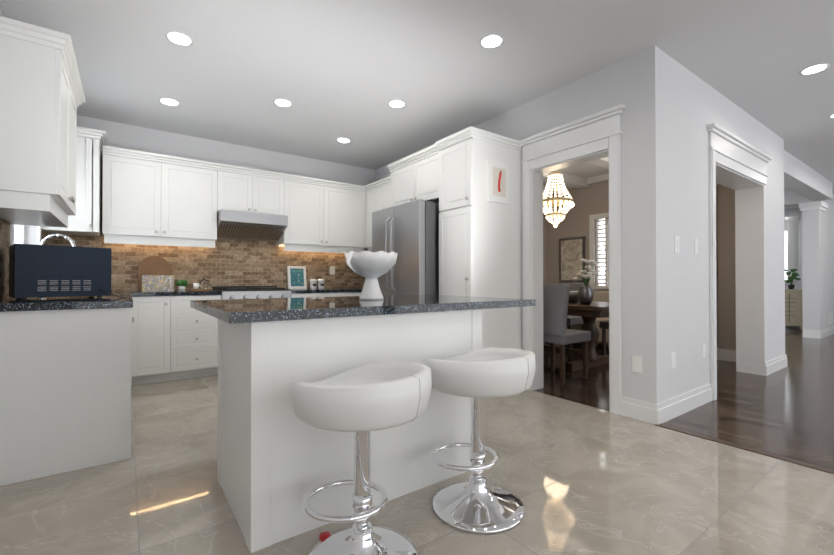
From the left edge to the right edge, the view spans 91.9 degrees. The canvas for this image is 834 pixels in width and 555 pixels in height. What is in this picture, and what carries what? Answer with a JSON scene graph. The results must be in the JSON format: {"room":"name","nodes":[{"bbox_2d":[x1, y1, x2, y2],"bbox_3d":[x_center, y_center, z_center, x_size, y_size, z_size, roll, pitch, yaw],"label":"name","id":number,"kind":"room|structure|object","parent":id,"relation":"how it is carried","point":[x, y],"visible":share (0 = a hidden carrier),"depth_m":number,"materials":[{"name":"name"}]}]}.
{"room":"kitchen","nodes":[
{"label":"kitchen","id":0,"kind":"room"},
{"bbox_2d":[0,8,36,244],"bbox_3d":[-1.284,-0.329,0.551,0.150,2.740,8.730,0,0,-36],"label":"wall","id":1,"kind":"structure","parent":0,"point":[30,231],"depth_m":3.55,"materials":[{"name":"grey paint"}]},
{"bbox_2d":[10,223,40,245],"bbox_3d":[-3.117,-0.591,3.145,0.150,1.200,1.160,0,0,-36],"label":"window","id":2,"kind":"structure","parent":1,"relation":"in","point":[20,234],"depth_m":3.49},
{"bbox_2d":[0,24,75,211],"bbox_3d":[-2.222,-0.854,2.286,0.348,0.816,0.497,0,0,-36],"label":"upper cabinet","id":3,"kind":"object","parent":1,"relation":"attached to","point":[38,89],"depth_m":2.13,"materials":[{"name":"white wood"}]},
{"bbox_2d":[0,96,79,219],"bbox_3d":[-2.446,-0.852,2.597,0.348,0.816,0.496,0,0,-36],"label":"upper cabinet","id":4,"kind":"object","parent":1,"relation":"attached to","point":[75,213],"depth_m":2.78,"materials":[{"name":"white wood"}]},
{"bbox_2d":[77,115,375,236],"bbox_3d":[-2.212,-0.296,5.171,3.690,2.740,0.150,0,0,-36],"label":"wall","id":5,"kind":"structure","parent":0,"point":[118,135],"depth_m":4.94,"materials":[{"name":"grey paint"}]},
{"bbox_2d":[36,132,103,239],"bbox_3d":[-3.374,-0.897,3.951,0.427,0.925,0.468,0,0,-36],"label":"upper cabinet","id":6,"kind":"object","parent":5,"relation":"attached to","point":[88,224],"depth_m":3.84,"materials":[{"name":"white wood"}]},
{"bbox_2d":[100,148,223,243],"bbox_3d":[-2.778,-0.839,4.455,1.091,0.816,0.348,0,0,-36],"label":"upper cabinet","id":7,"kind":"object","parent":5,"relation":"attached to","point":[142,197],"depth_m":4.27,"materials":[{"name":"white wood"}]},
{"bbox_2d":[224,168,259,212],"bbox_3d":[-2.204,-1.001,4.870,0.436,0.486,0.348,0,0,-36],"label":"upper cabinet","id":8,"kind":"object","parent":5,"relation":"attached to","point":[241,189],"depth_m":4.75,"materials":[{"name":"white wood"}]},
{"bbox_2d":[217,209,287,240],"bbox_3d":[-2.021,-0.616,4.891,0.750,0.275,0.500,0,0,-36],"label":"range hood","id":9,"kind":"object","parent":5,"relation":"attached to","point":[232,224],"visible":0.96,"depth_m":4.76,"materials":[{"name":"silver metal"}]},
{"bbox_2d":[260,172,279,214],"bbox_3d":[-1.941,-1.000,5.060,0.436,0.486,0.348,0,0,-36],"label":"upper cabinet","id":10,"kind":"object","parent":5,"relation":"attached to","point":[269,185],"depth_m":4.94,"materials":[{"name":"white wood"}]},
{"bbox_2d":[268,176,363,251],"bbox_3d":[-1.295,-0.832,5.491,1.232,0.816,0.403,0,0,-36],"label":"upper cabinet","id":11,"kind":"object","parent":5,"relation":"attached to","point":[321,214],"depth_m":5.33,"materials":[{"name":"white wood"}]},
{"bbox_2d":[330,266,334,274],"bbox_3d":[-1.214,-0.102,5.777,0.080,0.120,0.006,0,0,-36],"label":"outlet","id":12,"kind":"object","parent":5,"relation":"attached to","point":[332,268],"depth_m":5.78,"materials":[{"name":"white plastic"}]},
{"bbox_2d":[360,248,371,251],"bbox_3d":[-0.710,-0.828,5.947,0.404,0.816,0.348,0,0,-36],"label":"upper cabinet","id":13,"kind":"object","parent":5,"relation":"attached to","point":[361,249],"depth_m":5.72,"materials":[{"name":"white wood"}]},
{"bbox_2d":[0,375,833,554],"bbox_3d":[0.237,1.074,1.638,3.900,0.050,8.730,0,0,-36],"label":"floor","id":14,"kind":"structure","parent":0,"point":[578,478],"depth_m":1.94,"materials":[{"name":"tile"}]},
{"bbox_2d":[0,304,135,485],"bbox_3d":[-2.138,0.615,2.434,0.669,0.880,0.697,0,0,-36],"label":"base cabinet","id":15,"kind":"object","parent":14,"relation":"on","point":[73,369],"depth_m":2.18,"materials":[{"name":"white wood"}]},
{"bbox_2d":[0,292,131,311],"bbox_3d":[-2.664,0.160,3.171,0.675,0.040,2.552,0,0,-36],"label":"countertop","id":16,"kind":"structure","parent":15,"relation":"on","point":[9,304],"depth_m":2.24,"materials":[{"name":"black stone"}]},
{"bbox_2d":[40,233,75,246],"bbox_3d":[-2.882,-0.108,3.228,0.248,0.495,0.110,0,0,-36],"label":"faucet","id":17,"kind":"object","parent":16,"relation":"on","point":[45,239],"visible":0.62,"depth_m":3.24,"materials":[{"name":"silver metal"}]},
{"bbox_2d":[9,244,126,299],"bbox_3d":[-2.324,-0.032,2.702,0.617,0.335,0.414,0,0,-36],"label":"microwave","id":18,"kind":"object","parent":16,"relation":"on","point":[49,271],"visible":1,"depth_m":2.55,"materials":[{"name":"black plastic"}]},
{"bbox_2d":[132,296,139,384],"bbox_3d":[-2.813,0.622,3.416,0.724,0.880,0.711,0,0,-36],"label":"base cabinet","id":19,"kind":"object","parent":14,"relation":"on","point":[135,299],"depth_m":3.92,"materials":[{"name":"white wood"}]},
{"bbox_2d":[140,296,171,384],"bbox_3d":[-2.811,0.627,4.202,0.368,0.880,0.703,0,0,-36],"label":"base cabinet","id":20,"kind":"object","parent":14,"relation":"on","point":[155,311],"depth_m":4.01,"materials":[{"name":"white wood"}]},
{"bbox_2d":[172,292,221,380],"bbox_3d":[-2.512,0.629,4.457,0.530,0.880,0.638,0,0,-36],"label":"base cabinet","id":21,"kind":"object","parent":14,"relation":"on","point":[194,332],"depth_m":4.21,"materials":[{"name":"white wood"}]},
{"bbox_2d":[132,288,211,295],"bbox_3d":[-2.621,0.169,4.377,0.805,0.040,0.647,0,0,-36],"label":"countertop","id":22,"kind":"structure","parent":21,"relation":"on","point":[197,293],"depth_m":4.06,"materials":[{"name":"black stone"}]},
{"bbox_2d":[138,256,212,290],"label":"decorations","id":23,"kind":"object","parent":22,"relation":"on","point":[155,273],"depth_m":4.43,"materials":[{"name":"brown wood"}]},
{"bbox_2d":[212,286,291,299],"bbox_3d":[-1.965,0.579,4.805,0.754,0.945,0.672,0,0,-36],"label":"range","id":24,"kind":"object","parent":14,"relation":"on","point":[246,292],"visible":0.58,"depth_m":4.61,"materials":[{"name":"silver metal"}]},
{"bbox_2d":[292,292,319,297],"bbox_3d":[-1.475,0.634,5.205,0.499,0.880,0.638,0,0,-36],"label":"base cabinet","id":25,"kind":"object","parent":14,"relation":"on","point":[294,294],"depth_m":4.90,"materials":[{"name":"white wood"}]},
{"bbox_2d":[319,532,330,540],"bbox_3d":[-0.368,1.040,1.614,0.044,0.018,0.044,0,0,-36],"label":"cap","id":26,"kind":"object","parent":14,"relation":"on","point":[323,535],"visible":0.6,"depth_m":1.61,"materials":[{"name":"red plastic"}]},
{"bbox_2d":[320,292,355,296],"bbox_3d":[-1.145,0.636,5.402,0.493,0.880,0.705,0,0,-36],"label":"base cabinet","id":27,"kind":"object","parent":14,"relation":"on","point":[322,294],"depth_m":5.14,"materials":[{"name":"white wood"}]},
{"bbox_2d":[285,288,355,291],"bbox_3d":[-1.067,0.177,5.498,1.500,0.040,0.647,0,0,-36],"label":"countertop","id":28,"kind":"structure","parent":27,"relation":"on","point":[308,289],"depth_m":5.16,"materials":[{"name":"black stone"}]},
{"bbox_2d":[287,266,323,288],"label":"picture frame","id":29,"kind":"object","parent":28,"relation":"on","point":[296,275],"depth_m":5.42,"materials":[{"name":"white wood"}]},
{"bbox_2d":[217,310,481,552],"bbox_3d":[-0.334,0.613,2.172,1.231,0.880,0.686,0,0,-36],"label":"kitchen island","id":30,"kind":"object","parent":14,"relation":"on","point":[278,459],"depth_m":1.74,"materials":[{"name":"white wood"}]},
{"bbox_2d":[190,294,535,325],"bbox_3d":[-0.298,0.154,2.420,1.740,0.040,1.105,0,0,-36],"label":"island countertop","id":31,"kind":"structure","parent":30,"relation":"on","point":[230,311],"depth_m":1.96,"materials":[{"name":"black stone"}]},
{"bbox_2d":[345,250,397,299],"bbox_3d":[-0.279,-0.010,2.463,0.324,0.287,0.324,0,0,-36],"label":"pedestal bowl","id":32,"kind":"object","parent":31,"relation":"on","point":[370,267],"visible":0.98,"depth_m":2.37,"materials":[{"name":"white ceramic"}]},
{"bbox_2d":[290,361,431,554],"bbox_3d":[-0.200,0.690,1.487,0.512,0.716,0.507,0,0,-36],"label":"stool","id":33,"kind":"object","parent":14,"relation":"on","point":[362,402],"visible":0.98,"depth_m":1.39,"materials":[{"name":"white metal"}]},
{"bbox_2d":[372,199,439,294],"bbox_3d":[0.073,0.163,4.381,0.924,1.810,0.910,0,0,-36],"label":"fridge","id":34,"kind":"object","parent":14,"relation":"on","point":[408,232],"visible":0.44,"depth_m":3.92,"materials":[{"name":"silver metal"}]},
{"bbox_2d":[436,132,520,348],"bbox_3d":[0.609,-0.093,3.896,0.658,2.316,0.455,0,0,-36],"label":"tall cabinet","id":35,"kind":"object","parent":14,"relation":"on","point":[480,239],"depth_m":3.70,"materials":[{"name":"white wood"}]},
{"bbox_2d":[487,159,508,204],"bbox_3d":[0.754,-0.877,3.704,0.270,0.380,0.035,0,0,-36],"label":"framed picture","id":36,"kind":"object","parent":35,"relation":"attached to","point":[497,181],"visible":0.98,"depth_m":3.69,"materials":[{"name":"white paper"}]},
{"bbox_2d":[423,347,535,533],"bbox_3d":[0.282,0.692,1.852,0.512,0.716,0.506,0,0,-36],"label":"stool","id":37,"kind":"object","parent":14,"relation":"on","point":[476,503],"visible":0.98,"depth_m":1.74,"materials":[{"name":"white leather"}]},
{"bbox_2d":[0,0,833,208],"bbox_3d":[3.732,-1.705,6.812,15.600,0.100,13.000,0,0,-36],"label":"ceiling","id":38,"kind":"structure","parent":0,"point":[332,71],"depth_m":3.12,"materials":[{"name":"paint"}]},
{"bbox_2d":[159,98,179,105],"bbox_3d":[-2.358,-1.672,3.841,0.175,0.006,0.175,0,0,30],"label":"recessed light","id":39,"kind":"object","parent":38,"relation":"in","point":[168,101],"depth_m":3.83,"materials":[{"name":"white"}]},
{"bbox_2d":[165,31,193,45],"bbox_3d":[-1.671,-1.679,2.836,0.175,0.006,0.175,0,0,15],"label":"recessed light","id":40,"kind":"object","parent":38,"relation":"in","point":[179,38],"depth_m":2.83,"materials":[{"name":"white"}]},
{"bbox_2d":[273,99,292,106],"bbox_3d":[-1.285,-1.672,3.863,0.175,0.006,0.175,0,-1,-42],"label":"recessed light","id":41,"kind":"object","parent":38,"relation":"in","point":[280,102],"depth_m":3.85,"materials":[{"name":"white"}]},
{"bbox_2d":[336,138,350,142],"bbox_3d":[-0.890,-1.665,4.896,0.175,0.006,0.175,0,0,15],"label":"recessed light","id":42,"kind":"object","parent":38,"relation":"in","point":[343,140],"depth_m":4.89,"materials":[{"name":"white"}]},
{"bbox_2d":[388,100,405,107],"bbox_3d":[-0.194,-1.672,3.884,0.175,0.006,0.175,0,-1,-42],"label":"recessed light","id":43,"kind":"object","parent":38,"relation":"in","point":[393,103],"depth_m":3.87,"materials":[{"name":"white"}]},
{"bbox_2d":[479,34,503,48],"bbox_3d":[0.531,-1.679,2.868,0.175,0.006,0.175,0,-1,-42],"label":"recessed light","id":44,"kind":"object","parent":38,"relation":"in","point":[489,41],"depth_m":2.86,"materials":[{"name":"white"}]},
{"bbox_2d":[543,170,573,227],"bbox_3d":[1.793,-1.155,5.223,0.462,1.019,0.458,0,0,-36],"label":"dining chandelier","id":45,"kind":"object","parent":38,"relation":"hanging from","point":[565,200],"visible":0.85,"depth_m":5.14,"materials":[{"name":"glass"}]},
{"bbox_2d":[799,63,829,74],"bbox_3d":[3.198,-1.677,3.245,0.175,0.006,0.175,0,0,30],"label":"recessed light","id":46,"kind":"object","parent":38,"relation":"in","point":[815,68],"depth_m":3.23,"materials":[{"name":"white"}]},
{"bbox_2d":[376,46,671,403],"bbox_3d":[0.557,-0.300,4.665,0.150,2.740,4.210,0,0,-36],"label":"wall","id":47,"kind":"structure","parent":0,"point":[639,82],"depth_m":3.03,"materials":[{"name":"grey paint"}]},
{"bbox_2d":[364,180,387,247],"bbox_3d":[-0.297,-0.832,5.375,0.404,0.816,1.105,0,0,-36],"label":"upper cabinet","id":48,"kind":"object","parent":47,"relation":"attached to","point":[376,195],"depth_m":5.59,"materials":[{"name":"white wood"}]},
{"bbox_2d":[388,160,407,207],"bbox_3d":[0.101,-1.013,4.642,0.618,0.466,0.541,0,0,-36],"label":"upper cabinet","id":49,"kind":"object","parent":47,"relation":"attached to","point":[398,180],"depth_m":4.54,"materials":[{"name":"white wood"}]},
{"bbox_2d":[408,148,435,201],"bbox_3d":[0.350,-1.015,4.296,0.618,0.466,0.537,0,0,-36],"label":"upper cabinet","id":50,"kind":"object","parent":47,"relation":"attached to","point":[422,170],"depth_m":4.16,"materials":[{"name":"white wood"}]},
{"bbox_2d":[632,355,641,372],"bbox_3d":[1.646,0.649,3.016,0.006,0.120,0.070,0,0,-36],"label":"outlet","id":51,"kind":"object","parent":47,"relation":"attached to","point":[636,363],"depth_m":3.01,"materials":[{"name":"white plastic"}]},
{"bbox_2d":[543,181,608,290],"bbox_3d":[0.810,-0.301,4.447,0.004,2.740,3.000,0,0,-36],"label":"wall","id":52,"kind":"structure","parent":0,"point":[592,199],"depth_m":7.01,"materials":[{"name":"beige paint"}]},
{"bbox_2d":[559,236,585,282],"bbox_3d":[2.695,-0.303,7.009,0.036,0.780,0.490,0,0,-36],"label":"framed picture","id":53,"kind":"object","parent":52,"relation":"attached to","point":[572,252],"visible":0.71,"depth_m":7.00,"materials":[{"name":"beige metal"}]},
{"bbox_2d":[589,212,608,289],"bbox_3d":[3.200,-0.418,6.369,0.090,1.260,1.000,0,0,-36],"label":"window","id":54,"kind":"structure","parent":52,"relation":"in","point":[597,217],"depth_m":6.67,"materials":[{"name":"white wood"}]},
{"bbox_2d":[534,327,833,469],"bbox_3d":[5.314,1.118,7.933,11.700,0.050,13.000,0,0,-36],"label":"floor","id":55,"kind":"structure","parent":0,"point":[788,411],"depth_m":3.48,"materials":[{"name":"brown wood"}]},
{"bbox_2d":[543,283,590,384],"bbox_3d":[1.489,0.569,4.289,0.513,0.997,0.480,0,0,-36],"label":"dining chair","id":56,"kind":"object","parent":55,"relation":"on","point":[557,319],"depth_m":4.08,"materials":[{"name":"grey fabric"}]},
{"bbox_2d":[543,301,608,371],"bbox_3d":[1.809,0.694,5.222,1.000,0.760,1.800,0,0,-36],"label":"dining table","id":57,"kind":"object","parent":55,"relation":"on","point":[591,312],"visible":0.42,"depth_m":4.76,"materials":[{"name":"brown wood"}]},
{"bbox_2d":[568,259,596,304],"bbox_3d":[1.938,0.048,4.847,0.515,0.525,0.587,0,0,-36],"label":"decor","id":58,"kind":"object","parent":57,"relation":"on","point":[583,295],"visible":0.96,"depth_m":4.57,"materials":[{"name":"silver metal"}]},
{"bbox_2d":[566,291,608,343],"bbox_3d":[2.768,0.652,6.346,0.610,0.860,1.400,0,0,-36],"label":"chair","id":59,"kind":"object","parent":55,"relation":"on","point":[600,296],"visible":0.02,"depth_m":6.27,"materials":[{"name":"beige fabric"}]},
{"bbox_2d":[599,320,608,354],"bbox_3d":[2.755,0.576,5.289,0.513,0.997,0.480,0,0,-36],"label":"dining chair","id":60,"kind":"object","parent":55,"relation":"on","point":[603,325],"depth_m":5.31,"materials":[{"name":"brown wood"}]},
{"bbox_2d":[655,424,833,473],"bbox_3d":[3.050,1.042,1.072,0.060,0.005,4.520,0,0,-36],"label":"threshold","id":61,"kind":"object","parent":55,"relation":"on","point":[802,463],"depth_m":2.46,"materials":[{"name":"brown wood"}]},
{"bbox_2d":[785,216,800,327],"bbox_3d":[8.381,-0.124,8.989,0.260,2.450,0.260,0,0,-36],"label":"column","id":62,"kind":"structure","parent":55,"relation":"on","point":[792,241],"depth_m":8.93,"materials":[{"name":"white paint"}]},
{"bbox_2d":[785,269,802,330],"bbox_3d":[7.966,0.456,8.568,0.420,1.283,0.500,0,0,-36],"label":"chest","id":63,"kind":"object","parent":55,"relation":"on","point":[793,307],"visible":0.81,"depth_m":8.43,"materials":[{"name":"beige wood"}]},
{"bbox_2d":[668,55,784,397],"bbox_3d":[3.065,-0.304,4.052,3.200,2.740,0.280,0,0,-36],"label":"wall","id":64,"kind":"structure","parent":0,"point":[674,108],"depth_m":3.36,"materials":[{"name":"grey paint"}]},
{"bbox_2d":[671,352,675,368],"bbox_3d":[1.945,0.629,3.061,0.070,0.120,0.006,0,0,-36],"label":"outlet","id":65,"kind":"object","parent":64,"relation":"attached to","point":[673,355],"depth_m":3.06,"materials":[{"name":"white plastic"}]},
{"bbox_2d":[674,236,679,252],"bbox_3d":[2.007,-0.256,3.109,0.080,0.130,0.009,0,0,-36],"label":"light switch","id":66,"kind":"object","parent":64,"relation":"attached to","point":[676,238],"depth_m":3.10,"materials":[{"name":"white plastic"}]},
{"bbox_2d":[654,384,711,424],"bbox_3d":[2.127,0.987,3.184,1.006,0.145,0.016,0,0,-36],"label":"baseboard","id":67,"kind":"structure","parent":64,"relation":"attached to","point":[661,412],"depth_m":3.12,"materials":[{"name":"white wood"}]},
{"bbox_2d":[694,239,697,252],"bbox_3d":[2.298,-0.259,3.320,0.060,0.120,0.009,0,0,-36],"label":"light switch","id":68,"kind":"object","parent":64,"relation":"attached to","point":[695,240],"depth_m":3.31,"materials":[{"name":"white plastic"}]},
{"bbox_2d":[702,344,705,358],"bbox_3d":[2.423,0.621,3.406,0.070,0.120,0.006,0,0,-36],"label":"outlet","id":69,"kind":"object","parent":64,"relation":"attached to","point":[703,345],"depth_m":3.39,"materials":[{"name":"white plastic"}]},
{"bbox_2d":[763,354,786,375],"bbox_3d":[4.125,0.997,4.625,0.832,0.145,0.016,0,0,-36],"label":"baseboard","id":70,"kind":"structure","parent":64,"relation":"attached to","point":[771,366],"depth_m":4.57,"materials":[{"name":"white wood"}]},
{"bbox_2d":[717,184,735,349],"bbox_3d":[2.992,-0.303,4.153,3.200,2.740,0.030,0,0,-36],"label":"wall","id":71,"kind":"structure","parent":0,"point":[726,286],"depth_m":5.22,"materials":[{"name":"beige paint"}]},
{"bbox_2d":[597,342,755,365],"bbox_3d":[3.293,1.008,6.192,0.016,0.145,3.000,0,0,-36],"label":"baseboard","id":72,"kind":"structure","parent":71,"relation":"attached to","point":[723,354],"depth_m":5.20,"materials":[{"name":"white wood"}]},
{"bbox_2d":[784,150,833,330],"bbox_3d":[5.703,-0.264,9.838,7.850,2.740,6.380,0,0,-36],"label":"wall","id":73,"kind":"structure","parent":0,"point":[803,182],"depth_m":7.28,"materials":[{"name":"grey paint"}]},
{"bbox_2d":[784,230,786,283],"bbox_3d":[8.765,-0.494,9.694,0.045,1.300,0.320,0,0,-36],"label":"sidelight","id":74,"kind":"object","parent":73,"relation":"attached to","point":[785,235],"visible":0.19,"depth_m":9.62,"materials":[{"name":"white"}]},
{"bbox_2d":[818,326,833,338],"bbox_3d":[8.902,1.024,8.416,4.316,0.145,0.017,0,0,-36],"label":"baseboard","id":75,"kind":"structure","parent":73,"relation":"attached to","point":[826,332],"depth_m":7.41,"materials":[{"name":"white wood"}]},
{"label":"outside","id":76,"kind":"structure","parent":0,"visible":0},
{"bbox_2d":[599,221,604,285],"bbox_3d":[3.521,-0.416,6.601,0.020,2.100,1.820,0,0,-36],"label":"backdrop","id":77,"kind":"structure","parent":76,"point":[602,252],"depth_m":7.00,"materials":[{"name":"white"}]}
]}

